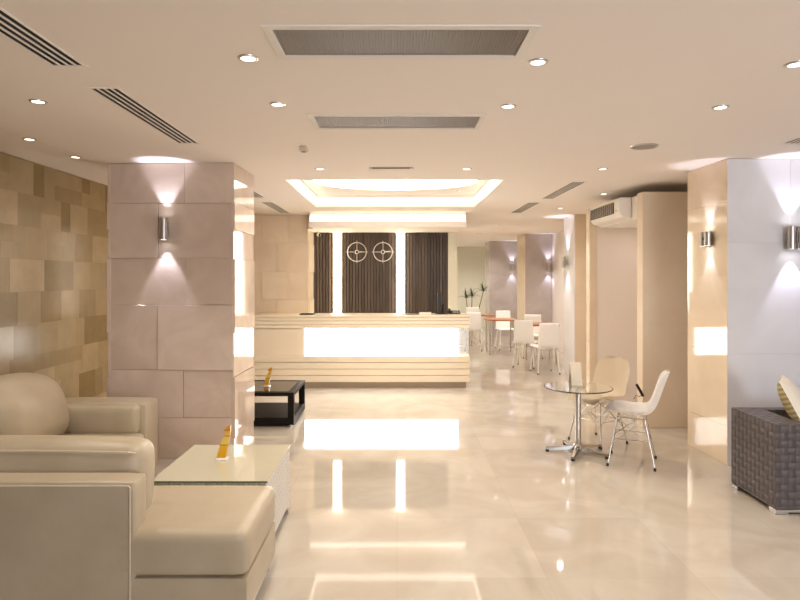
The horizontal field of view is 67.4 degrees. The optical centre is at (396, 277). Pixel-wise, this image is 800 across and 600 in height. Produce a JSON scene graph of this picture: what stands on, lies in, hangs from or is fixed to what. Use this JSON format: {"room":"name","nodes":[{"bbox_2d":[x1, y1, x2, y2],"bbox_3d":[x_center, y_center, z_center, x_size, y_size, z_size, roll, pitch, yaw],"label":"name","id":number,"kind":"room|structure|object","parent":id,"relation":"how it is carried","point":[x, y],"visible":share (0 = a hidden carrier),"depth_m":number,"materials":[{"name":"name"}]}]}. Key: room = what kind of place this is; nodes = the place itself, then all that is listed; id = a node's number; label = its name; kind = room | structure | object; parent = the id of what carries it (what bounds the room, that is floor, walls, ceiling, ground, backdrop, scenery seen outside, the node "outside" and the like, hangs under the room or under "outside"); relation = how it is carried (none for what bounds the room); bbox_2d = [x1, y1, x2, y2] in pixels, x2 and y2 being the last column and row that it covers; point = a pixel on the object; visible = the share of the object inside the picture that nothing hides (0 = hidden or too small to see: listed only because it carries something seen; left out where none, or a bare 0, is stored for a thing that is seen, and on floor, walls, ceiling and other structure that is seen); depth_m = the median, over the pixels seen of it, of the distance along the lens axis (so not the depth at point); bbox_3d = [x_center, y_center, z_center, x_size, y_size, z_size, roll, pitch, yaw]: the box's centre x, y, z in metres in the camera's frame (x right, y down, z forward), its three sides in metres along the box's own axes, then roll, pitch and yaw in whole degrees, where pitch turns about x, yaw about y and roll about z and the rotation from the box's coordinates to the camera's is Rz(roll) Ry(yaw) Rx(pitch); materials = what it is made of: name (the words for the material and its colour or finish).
{"room":"lobby","nodes":[
{"label":"lobby","id":0,"kind":"room"},
{"bbox_2d":[0,152,107,396],"bbox_3d":[-3.384,0.199,3.745,0.071,2.802,15.130,0,0,0],"label":"wall","id":1,"kind":"structure","parent":0,"point":[54,231],"depth_m":5.87,"materials":[{"name":"tile"}]},
{"bbox_2d":[107,163,254,458],"bbox_3d":[-1.997,0.290,5.642,1.143,2.619,0.693,0,0,1],"label":"pillar","id":2,"kind":"structure","parent":0,"point":[181,307],"depth_m":5.32,"materials":[{"name":"beige stone"}]},
{"bbox_2d":[160,218,168,239],"bbox_3d":[-2.040,-0.430,5.263,0.064,0.190,0.099,0,0,0],"label":"wall sconce","id":3,"kind":"object","parent":2,"relation":"attached to","point":[164,226],"visible":1,"depth_m":5.22,"materials":[{"name":"silver metal"}]},
{"bbox_2d":[253,215,313,312],"bbox_3d":[-2.417,0.290,10.068,1.967,2.619,0.744,0,0,0],"label":"wall","id":4,"kind":"structure","parent":0,"point":[283,245],"depth_m":9.70,"materials":[{"name":"beige stone"}]},
{"bbox_2d":[313,232,447,312],"bbox_3d":[-1.258,0.290,10.470,4.284,2.620,0.140,0,0,0],"label":"wall","id":5,"kind":"structure","parent":0,"point":[368,284],"depth_m":10.40,"materials":[{"name":"brown wood"}]},
{"bbox_2d":[333,232,341,312],"bbox_3d":[-1.031,0.406,10.373,0.144,2.388,0.055,0,0,0],"label":"light bar","id":6,"kind":"object","parent":5,"relation":"attached to","point":[337,236],"visible":0.59,"depth_m":10.34,"materials":[{"name":"white"}]},
{"bbox_2d":[347,242,366,261],"bbox_3d":[-0.693,-0.450,10.379,0.384,0.384,0.041,0,0,0],"label":"wall decoration","id":7,"kind":"object","parent":5,"relation":"attached to","point":[355,242],"depth_m":10.37,"materials":[{"name":"silver metal"}]},
{"bbox_2d":[373,242,392,261],"bbox_3d":[-0.243,-0.450,10.379,0.384,0.384,0.041,0,0,0],"label":"wall decoration","id":8,"kind":"object","parent":5,"relation":"attached to","point":[381,242],"depth_m":10.37,"materials":[{"name":"silver metal"}]},
{"bbox_2d":[308,212,465,231],"bbox_3d":[-0.185,-0.905,9.820,2.510,0.230,1.160,0,0,0],"label":"trim","id":9,"kind":"structure","parent":5,"relation":"attached to","point":[314,226],"depth_m":9.32,"materials":[{"name":"white paint"}]},
{"bbox_2d":[310,215,464,220],"bbox_3d":[-0.142,-0.923,9.304,2.405,0.094,0.028,0,0,0],"label":"light","id":10,"kind":"object","parent":9,"relation":"attached to","point":[312,217],"visible":1,"depth_m":9.29,"materials":[{"name":"white"}]},
{"bbox_2d":[396,232,404,312],"bbox_3d":[0.062,0.406,10.373,0.144,2.388,0.055,0,0,0],"label":"light bar","id":11,"kind":"object","parent":5,"relation":"attached to","point":[400,236],"visible":0.59,"depth_m":10.34,"materials":[{"name":"white"}]},
{"bbox_2d":[0,0,799,246],"bbox_3d":[0.550,-1.200,8.300,8.100,0.360,23.800,0,0,0],"label":"ceiling","id":12,"kind":"structure","parent":0,"point":[618,75],"depth_m":3.37,"materials":[{"name":"white paint"}]},
{"bbox_2d":[22,138,36,140],"bbox_3d":[-2.830,-1.067,4.620,0.096,0.007,0.096,0,0,0],"label":"recessed light","id":13,"kind":"object","parent":12,"relation":"in","point":[26,139],"visible":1,"depth_m":4.62,"materials":[{"name":"silver metal"}]},
{"bbox_2d":[28,99,47,103],"bbox_3d":[-2.070,-1.016,3.460,0.096,0.007,0.096,0,0,0],"label":"recessed light","id":14,"kind":"object","parent":12,"relation":"in","point":[36,101],"visible":1,"depth_m":3.46,"materials":[{"name":"silver metal"}]},
{"bbox_2d":[0,8,88,66],"bbox_3d":[-1.575,-1.035,2.315,0.178,0.038,1.158,0,0,0],"label":"ceiling vent","id":15,"kind":"object","parent":12,"relation":"in","point":[11,28],"visible":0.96,"depth_m":2.60,"materials":[{"name":"white metal"}]},
{"bbox_2d":[86,87,200,143],"bbox_3d":[-1.575,-1.035,3.880,0.178,0.038,1.348,0,0,0],"label":"ceiling vent","id":16,"kind":"object","parent":12,"relation":"in","point":[115,95],"visible":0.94,"depth_m":3.71,"materials":[{"name":"grey metal"}]},
{"bbox_2d":[238,54,258,61],"bbox_3d":[-0.690,-1.016,2.780,0.096,0.007,0.096,0,0,0],"label":"recessed light","id":17,"kind":"object","parent":12,"relation":"in","point":[243,57],"visible":1,"depth_m":2.77,"materials":[{"name":"silver metal"}]},
{"bbox_2d":[254,191,265,197],"bbox_3d":[-1.750,-1.035,7.225,0.168,0.038,0.778,0,0,0],"label":"ceiling vent","id":18,"kind":"object","parent":12,"relation":"in","point":[256,195],"visible":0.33,"depth_m":7.46,"materials":[{"name":"white paint"}]},
{"bbox_2d":[261,202,288,212],"bbox_3d":[-1.750,-1.035,8.725,0.168,0.038,1.378,0,0,0],"label":"ceiling vent","id":19,"kind":"object","parent":12,"relation":"in","point":[272,205],"visible":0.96,"depth_m":8.65,"materials":[{"name":"white paint"}]},
{"bbox_2d":[269,102,285,106],"bbox_3d":[-0.700,-1.016,3.520,0.096,0.007,0.096,0,0,0],"label":"recessed light","id":20,"kind":"object","parent":12,"relation":"in","point":[274,104],"visible":1,"depth_m":3.52,"materials":[{"name":"silver metal"}]},
{"bbox_2d":[299,146,307,152],"bbox_3d":[-0.725,-0.998,4.670,0.060,0.045,0.080,0,0,0],"label":"smoke detector","id":21,"kind":"object","parent":12,"relation":"attached to","point":[303,149],"visible":1,"depth_m":4.63,"materials":[{"name":"beige plastic"}]},
{"bbox_2d":[369,167,412,170],"bbox_3d":[-0.055,-1.012,5.572,0.410,0.016,0.096,0,0,0],"label":"ceiling vent","id":22,"kind":"object","parent":12,"relation":"in","point":[370,168],"visible":1,"depth_m":5.54,"materials":[{"name":"white paint"}]},
{"bbox_2d":[291,180,498,203],"bbox_3d":[-0.025,-1.103,7.430,2.270,0.075,2.380,0,0,0],"label":"light","id":23,"kind":"object","parent":12,"relation":"attached to","point":[297,183],"visible":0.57,"depth_m":8.60,"materials":[{"name":"white"}]},
{"bbox_2d":[312,180,478,189],"bbox_3d":[-0.020,-1.189,7.350,2.036,0.022,1.425,0,0,0],"label":"recessed light","id":24,"kind":"object","parent":12,"relation":"in","point":[348,184],"visible":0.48,"depth_m":7.61,"materials":[{"name":"white"}]},
{"bbox_2d":[306,114,487,129],"bbox_3d":[0.000,-1.037,3.925,1.130,0.046,0.380,0,0,0],"label":"ceiling vent","id":25,"kind":"object","parent":12,"relation":"in","point":[318,121],"visible":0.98,"depth_m":3.92,"materials":[{"name":"grey metal"}]},
{"bbox_2d":[260,25,540,58],"bbox_3d":[0.015,-1.037,2.600,1.130,0.046,0.370,0,0,0],"label":"ceiling vent","id":26,"kind":"object","parent":12,"relation":"in","point":[287,41],"visible":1,"depth_m":2.59,"materials":[{"name":"grey metal"}]},
{"bbox_2d":[500,104,515,108],"bbox_3d":[0.660,-1.016,3.560,0.096,0.007,0.096,0,0,0],"label":"recessed light","id":27,"kind":"object","parent":12,"relation":"in","point":[504,106],"visible":1,"depth_m":3.56,"materials":[{"name":"silver metal"}]},
{"bbox_2d":[511,202,540,212],"bbox_3d":[1.855,-1.035,8.750,0.178,0.038,1.328,0,0,0],"label":"ceiling vent","id":28,"kind":"object","parent":12,"relation":"in","point":[528,205],"visible":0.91,"depth_m":8.65,"materials":[{"name":"white paint"}]},
{"bbox_2d":[528,58,547,65],"bbox_3d":[0.665,-1.016,2.830,0.096,0.007,0.096,0,0,0],"label":"recessed light","id":29,"kind":"object","parent":12,"relation":"in","point":[537,61],"visible":1,"depth_m":2.82,"materials":[{"name":"silver metal"}]},
{"bbox_2d":[542,181,587,198],"bbox_3d":[1.930,-1.035,7.035,0.168,0.038,1.398,0,0,0],"label":"ceiling vent","id":30,"kind":"object","parent":12,"relation":"in","point":[573,184],"visible":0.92,"depth_m":6.93,"materials":[{"name":"white paint"}]},
{"bbox_2d":[630,143,658,149],"bbox_3d":[1.910,-1.016,4.640,0.210,0.008,0.210,0,0,0],"label":"ceiling speaker","id":31,"kind":"object","parent":12,"relation":"attached to","point":[643,146],"visible":1,"depth_m":4.63,"materials":[{"name":"silver metal"}]},
{"bbox_2d":[633,145,655,148],"bbox_3d":[1.910,-1.014,4.640,0.170,0.001,0.170,0,0,0],"label":"grille","id":32,"kind":"object","parent":31,"relation":"attached to","point":[640,146],"depth_m":4.63,"materials":[{"name":"beige metal"}]},
{"bbox_2d":[711,105,728,109],"bbox_3d":[1.930,-1.016,3.580,0.096,0.007,0.096,0,0,0],"label":"recessed light","id":33,"kind":"object","parent":12,"relation":"in","point":[718,107],"visible":1,"depth_m":3.58,"materials":[{"name":"silver metal"}]},
{"bbox_2d":[780,137,799,143],"bbox_3d":[2.995,-1.035,3.975,0.178,0.038,1.178,0,0,0],"label":"ceiling vent","id":34,"kind":"object","parent":12,"relation":"in","point":[797,140],"visible":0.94,"depth_m":4.50,"materials":[{"name":"white paint"}]},
{"bbox_2d":[784,60,799,67],"bbox_3d":[1.900,-1.016,2.860,0.096,0.007,0.096,0,0,0],"label":"recessed light","id":35,"kind":"object","parent":12,"relation":"in","point":[795,64],"visible":1,"depth_m":2.86,"materials":[{"name":"silver metal"}]},
{"bbox_2d":[448,232,456,309],"bbox_3d":[0.965,0.290,15.040,0.161,2.620,9.320,0,0,0],"label":"wall","id":36,"kind":"structure","parent":0,"point":[452,236],"depth_m":10.38,"materials":[{"name":"beige paint"}]},
{"bbox_2d":[457,247,484,326],"bbox_3d":[2.350,0.290,19.750,2.700,2.620,0.100,0,0,0],"label":"wall","id":37,"kind":"structure","parent":0,"point":[470,260],"depth_m":19.70,"materials":[{"name":"beige paint"}]},
{"bbox_2d":[154,327,799,599],"bbox_3d":[0.550,1.660,8.300,8.100,0.120,23.800,0,0,0],"label":"floor","id":38,"kind":"structure","parent":0,"point":[395,493],"depth_m":4.18,"materials":[{"name":"beige stone"}]},
{"bbox_2d":[0,373,274,599],"bbox_3d":[-1.987,1.136,3.823,2.636,0.929,2.255,0,0,0],"label":"sofa","id":39,"kind":"object","parent":38,"relation":"on","point":[83,514],"visible":1,"depth_m":2.72,"materials":[{"name":"beige leather"}]},
{"bbox_2d":[0,373,69,434],"bbox_3d":[-2.640,0.940,4.180,0.475,0.538,0.799,0,0,0],"label":"cushion","id":40,"kind":"object","parent":39,"relation":"on","point":[30,403],"depth_m":4.08,"materials":[{"name":"beige leather"}]},
{"bbox_2d":[0,435,154,509],"bbox_3d":[-1.885,1.010,2.985,1.324,0.431,0.286,0,0,0],"label":"armrest","id":41,"kind":"object","parent":39,"relation":"on","point":[18,453],"depth_m":2.90,"materials":[{"name":"beige leather"}]},
{"bbox_2d":[63,433,143,437],"bbox_3d":[-2.450,1.270,4.060,1.043,0.183,1.180,0,0,0],"label":"seat cushion","id":42,"kind":"object","parent":39,"relation":"on","point":[140,435],"depth_m":4.56,"materials":[{"name":"beige leather"}]},
{"bbox_2d":[116,485,274,575],"bbox_3d":[-1.120,1.252,3.030,0.902,0.234,0.662,0,0,0],"label":"seat cushion","id":43,"kind":"object","parent":39,"relation":"on","point":[185,530],"depth_m":2.74,"materials":[{"name":"beige leather"}]},
{"bbox_2d":[154,445,290,531],"bbox_3d":[-1.060,1.371,3.743,0.664,0.458,0.744,0,0,0],"label":"coffee table","id":44,"kind":"object","parent":38,"relation":"on","point":[246,465],"visible":0.47,"depth_m":3.70,"materials":[{"name":"white wicker"}]},
{"bbox_2d":[215,425,230,460],"bbox_3d":[-1.091,1.036,3.780,0.090,0.215,0.060,0,0,0],"label":"display stand","id":45,"kind":"object","parent":44,"relation":"on","point":[222,453],"visible":1,"depth_m":3.77,"materials":[{"name":"orange plastic"}]},
{"bbox_2d":[254,380,304,426],"bbox_3d":[-1.504,1.415,6.835,0.792,0.371,0.790,0,0,0],"label":"side table","id":46,"kind":"object","parent":38,"relation":"on","point":[288,413],"visible":0.47,"depth_m":6.68,"materials":[{"name":"black wood"}]},
{"bbox_2d":[263,367,271,386],"bbox_3d":[-1.466,1.121,6.800,0.090,0.215,0.060,0,0,0],"label":"display stand","id":47,"kind":"object","parent":46,"relation":"on","point":[267,380],"visible":1,"depth_m":6.79,"materials":[{"name":"orange plastic"}]},
{"bbox_2d":[254,403,304,424],"bbox_3d":[-1.504,1.539,6.835,0.792,0.078,0.790,0,0,0],"label":"shelf","id":48,"kind":"object","parent":46,"relation":"attached to","point":[265,413],"depth_m":6.64,"materials":[{"name":"black wood"}]},
{"bbox_2d":[254,313,469,387],"bbox_3d":[-0.745,1.073,9.005,3.610,1.055,0.630,0,0,0],"label":"reception desk","id":49,"kind":"object","parent":38,"relation":"on","point":[323,350],"visible":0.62,"depth_m":8.70,"materials":[{"name":"beige paint"}]},
{"bbox_2d":[299,313,314,314],"bbox_3d":[-1.340,0.537,8.950,0.200,0.016,0.180,0,0,0],"label":"tray","id":50,"kind":"object","parent":49,"relation":"on","point":[300,313],"visible":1,"depth_m":8.93,"materials":[{"name":"black plastic"}]},
{"bbox_2d":[255,313,469,316],"bbox_3d":[-0.745,0.555,9.005,3.610,0.021,0.630,0,0,0],"label":"countertop","id":51,"kind":"structure","parent":49,"relation":"on","point":[256,314],"depth_m":8.72,"materials":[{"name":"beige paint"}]},
{"bbox_2d":[401,313,418,314],"bbox_3d":[0.195,0.541,9.060,0.270,0.008,0.280,0,0,0],"label":"desk pad","id":52,"kind":"object","parent":49,"relation":"on","point":[401,313],"visible":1,"depth_m":9.00,"materials":[{"name":"black plastic"}]},
{"bbox_2d":[435,292,447,313],"bbox_3d":[0.678,0.378,9.097,0.200,0.335,0.420,0,0,4],"label":"monitor","id":53,"kind":"object","parent":49,"relation":"on","point":[439,293],"visible":0.98,"depth_m":8.89,"materials":[{"name":"black plastic"}]},
{"bbox_2d":[448,308,460,313],"bbox_3d":[0.870,0.506,9.150,0.180,0.078,0.180,0,0,0],"label":"desk telephone","id":54,"kind":"object","parent":49,"relation":"on","point":[449,310],"visible":0.99,"depth_m":9.12,"materials":[{"name":"black plastic"}]},
{"bbox_2d":[465,331,477,338],"bbox_3d":[1.980,1.390,16.000,0.400,0.420,0.400,0,0,0],"label":"pot","id":55,"kind":"object","parent":38,"relation":"on","point":[474,333],"depth_m":15.86,"materials":[{"name":"white plastic"}]},
{"bbox_2d":[464,312,481,350],"bbox_3d":[1.699,1.175,13.344,0.400,0.850,0.452,0,0,8],"label":"cafe chair","id":56,"kind":"object","parent":38,"relation":"on","point":[475,317],"visible":0.86,"depth_m":13.14,"materials":[{"name":"white plastic"}]},
{"bbox_2d":[465,307,480,341],"bbox_3d":[1.921,1.175,15.206,0.400,0.850,0.452,0,0,5],"label":"cafe chair","id":57,"kind":"object","parent":38,"relation":"on","point":[468,309],"visible":0.28,"depth_m":15.40,"materials":[{"name":"white plastic"}]},
{"bbox_2d":[458,282,490,338],"bbox_3d":[2.092,0.843,15.972,0.941,1.515,0.556,0,0,0],"label":"dracaena","id":58,"kind":"object","parent":38,"relation":"on","point":[474,333],"visible":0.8,"depth_m":15.97,"materials":[{"name":"green plant"}]},
{"bbox_2d":[469,314,495,345],"bbox_3d":[2.000,1.232,14.300,0.600,0.735,0.600,0,0,0],"label":"cafe table","id":59,"kind":"object","parent":38,"relation":"on","point":[489,315],"visible":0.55,"depth_m":14.04,"materials":[{"name":"orange wood"}]},
{"bbox_2d":[484,318,516,354],"bbox_3d":[2.200,1.232,12.750,0.620,0.735,0.600,0,0,0],"label":"cafe table","id":60,"kind":"object","parent":38,"relation":"on","point":[486,319],"visible":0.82,"depth_m":12.51,"materials":[{"name":"orange wood"}]},
{"bbox_2d":[495,311,516,349],"bbox_3d":[2.459,1.175,13.606,0.400,0.850,0.452,0,0,-5],"label":"cafe chair","id":61,"kind":"object","parent":38,"relation":"on","point":[500,325],"visible":0.83,"depth_m":13.77,"materials":[{"name":"white plastic"}]},
{"bbox_2d":[512,320,537,368],"bbox_3d":[2.328,1.175,10.845,0.400,0.850,0.452,0,0,24],"label":"cafe chair","id":62,"kind":"object","parent":38,"relation":"on","point":[523,329],"visible":0.96,"depth_m":10.66,"materials":[{"name":"white plastic"}]},
{"bbox_2d":[523,314,542,358],"bbox_3d":[2.741,1.175,12.106,0.400,0.850,0.452,0,0,12],"label":"cafe chair","id":63,"kind":"object","parent":38,"relation":"on","point":[535,318],"visible":0.37,"depth_m":12.27,"materials":[{"name":"white plastic"}]},
{"bbox_2d":[525,322,559,363],"bbox_3d":[2.740,1.232,11.420,0.550,0.735,0.600,0,0,0],"label":"cafe table","id":64,"kind":"object","parent":38,"relation":"on","point":[534,323],"visible":0.28,"depth_m":11.53,"materials":[{"name":"orange wood"}]},
{"bbox_2d":[529,323,560,374],"bbox_3d":[2.501,1.175,10.144,0.400,0.850,0.452,0,0,-6],"label":"cafe chair","id":65,"kind":"object","parent":38,"relation":"on","point":[548,337],"visible":1,"depth_m":9.95,"materials":[{"name":"white plastic"}]},
{"bbox_2d":[544,381,613,460],"bbox_3d":[1.660,1.298,5.500,0.612,0.604,0.612,0,0,0],"label":"bistro table","id":66,"kind":"object","parent":38,"relation":"on","point":[577,446],"visible":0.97,"depth_m":5.47,"materials":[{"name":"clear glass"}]},
{"bbox_2d":[568,362,582,385],"bbox_3d":[1.665,0.892,5.600,0.100,0.208,0.110,0,0,0],"label":"menu card","id":67,"kind":"object","parent":66,"relation":"on","point":[575,374],"visible":1,"depth_m":5.58,"materials":[{"name":"beige paper"}]},
{"bbox_2d":[567,356,629,449],"bbox_3d":[1.992,1.193,5.878,0.537,0.813,0.453,0,0,-30],"label":"shell chair","id":68,"kind":"object","parent":38,"relation":"on","point":[612,371],"visible":0.87,"depth_m":5.94,"materials":[{"name":"beige plastic"}]},
{"bbox_2d":[604,369,669,471],"bbox_3d":[2.074,1.193,5.205,0.537,0.813,0.453,0,0,24],"label":"shell chair","id":69,"kind":"object","parent":38,"relation":"on","point":[620,406],"visible":1,"depth_m":5.24,"materials":[{"name":"white plastic"}]},
{"bbox_2d":[731,407,799,513],"bbox_3d":[3.180,1.295,4.330,1.244,0.610,0.544,0,0,0],"label":"woven armchair","id":70,"kind":"object","parent":38,"relation":"on","point":[765,441],"visible":1,"depth_m":4.17,"materials":[{"name":"grey wicker"}]},
{"bbox_2d":[777,374,799,421],"bbox_3d":[2.885,0.910,4.355,0.213,0.360,0.400,0,0,35],"label":"throw cushion","id":71,"kind":"object","parent":70,"relation":"on","point":[789,394],"visible":0.93,"depth_m":4.24,"materials":[{"name":"beige fabric"}]},
{"bbox_2d":[485,241,516,335],"bbox_3d":[3.075,0.290,16.999,1.030,2.619,0.802,0,0,0],"label":"pillar","id":72,"kind":"structure","parent":0,"point":[499,255],"depth_m":16.60,"materials":[{"name":"paint"}]},
{"bbox_2d":[517,234,551,346],"bbox_3d":[3.270,0.290,14.324,0.640,2.619,0.852,0,0,0],"label":"pillar","id":73,"kind":"structure","parent":0,"point":[534,251],"depth_m":13.90,"materials":[{"name":"paint"}]},
{"bbox_2d":[552,231,563,351],"bbox_3d":[4.050,0.290,12.800,0.900,2.620,13.800,0,0,0],"label":"wall","id":74,"kind":"structure","parent":0,"point":[557,238],"depth_m":13.38,"materials":[{"name":"white paint"}]},
{"bbox_2d":[564,214,585,377],"bbox_3d":[3.213,0.290,9.910,0.754,2.619,0.620,0,0,0],"label":"pillar","id":75,"kind":"structure","parent":0,"point":[574,225],"depth_m":9.60,"materials":[{"name":"beige paint"}]},
{"bbox_2d":[562,257,567,267],"bbox_3d":[2.780,-0.260,9.950,0.099,0.190,0.064,0,0,0],"label":"wall sconce","id":76,"kind":"object","parent":75,"relation":"attached to","point":[564,260],"visible":1,"depth_m":9.93,"materials":[{"name":"silver metal"}]},
{"bbox_2d":[597,226,636,400],"bbox_3d":[3.100,0.350,7.860,1.000,2.500,0.120,0,0,0],"label":"wall","id":77,"kind":"structure","parent":0,"point":[616,247],"depth_m":7.80,"materials":[{"name":"white paint"}]},
{"bbox_2d":[586,209,596,381],"bbox_3d":[2.550,0.350,7.860,0.100,2.500,0.140,0,0,0],"label":"trim","id":78,"kind":"structure","parent":77,"relation":"attached to","point":[591,230],"depth_m":7.79,"materials":[{"name":"beige wood"}]},
{"bbox_2d":[599,196,636,227],"bbox_3d":[3.110,-0.775,7.175,0.980,0.250,1.250,0,0,0],"label":"beam","id":79,"kind":"structure","parent":0,"point":[629,223],"depth_m":7.03,"materials":[{"name":"white paint"}]},
{"bbox_2d":[590,197,630,225],"bbox_3d":[2.542,-0.782,7.210,0.152,0.237,1.020,0,0,0],"label":"air conditioner","id":80,"kind":"object","parent":79,"relation":"attached to","point":[619,209],"visible":1,"depth_m":6.97,"materials":[{"name":"white plastic"}]},
{"bbox_2d":[590,203,613,220],"bbox_3d":[2.477,-0.798,7.270,0.009,0.127,0.820,0,0,0],"label":"grille","id":81,"kind":"object","parent":80,"relation":"attached to","point":[605,211],"depth_m":7.24,"materials":[{"name":"beige"}]},
{"bbox_2d":[637,192,687,427],"bbox_3d":[3.110,0.340,6.475,0.980,2.520,0.150,0,0,0],"label":"wall","id":82,"kind":"structure","parent":0,"point":[662,217],"depth_m":6.40,"materials":[{"name":"beige paint"}]},
{"bbox_2d":[634,384,643,398],"bbox_3d":[2.572,1.207,6.379,0.118,0.170,0.029,0,0,-8],"label":"wall bracket","id":83,"kind":"object","parent":82,"relation":"attached to","point":[637,385],"visible":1,"depth_m":6.37,"materials":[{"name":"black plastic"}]},
{"bbox_2d":[688,159,799,464],"bbox_3d":[3.599,0.290,5.475,1.590,2.619,0.645,0,0,-2],"label":"pillar","id":84,"kind":"structure","parent":0,"point":[744,287],"depth_m":5.14,"materials":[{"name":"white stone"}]},
{"bbox_2d":[700,231,710,245],"bbox_3d":[2.770,-0.350,5.378,0.072,0.125,0.132,0,0,0],"label":"wall sconce","id":85,"kind":"object","parent":84,"relation":"attached to","point":[705,237],"visible":1,"depth_m":5.33,"materials":[{"name":"silver metal"}]},
{"bbox_2d":[787,226,799,248],"bbox_3d":[3.370,-0.340,5.087,0.132,0.190,0.097,0,0,0],"label":"wall sconce","id":86,"kind":"object","parent":84,"relation":"attached to","point":[793,232],"visible":1,"depth_m":5.05,"materials":[{"name":"silver metal"}]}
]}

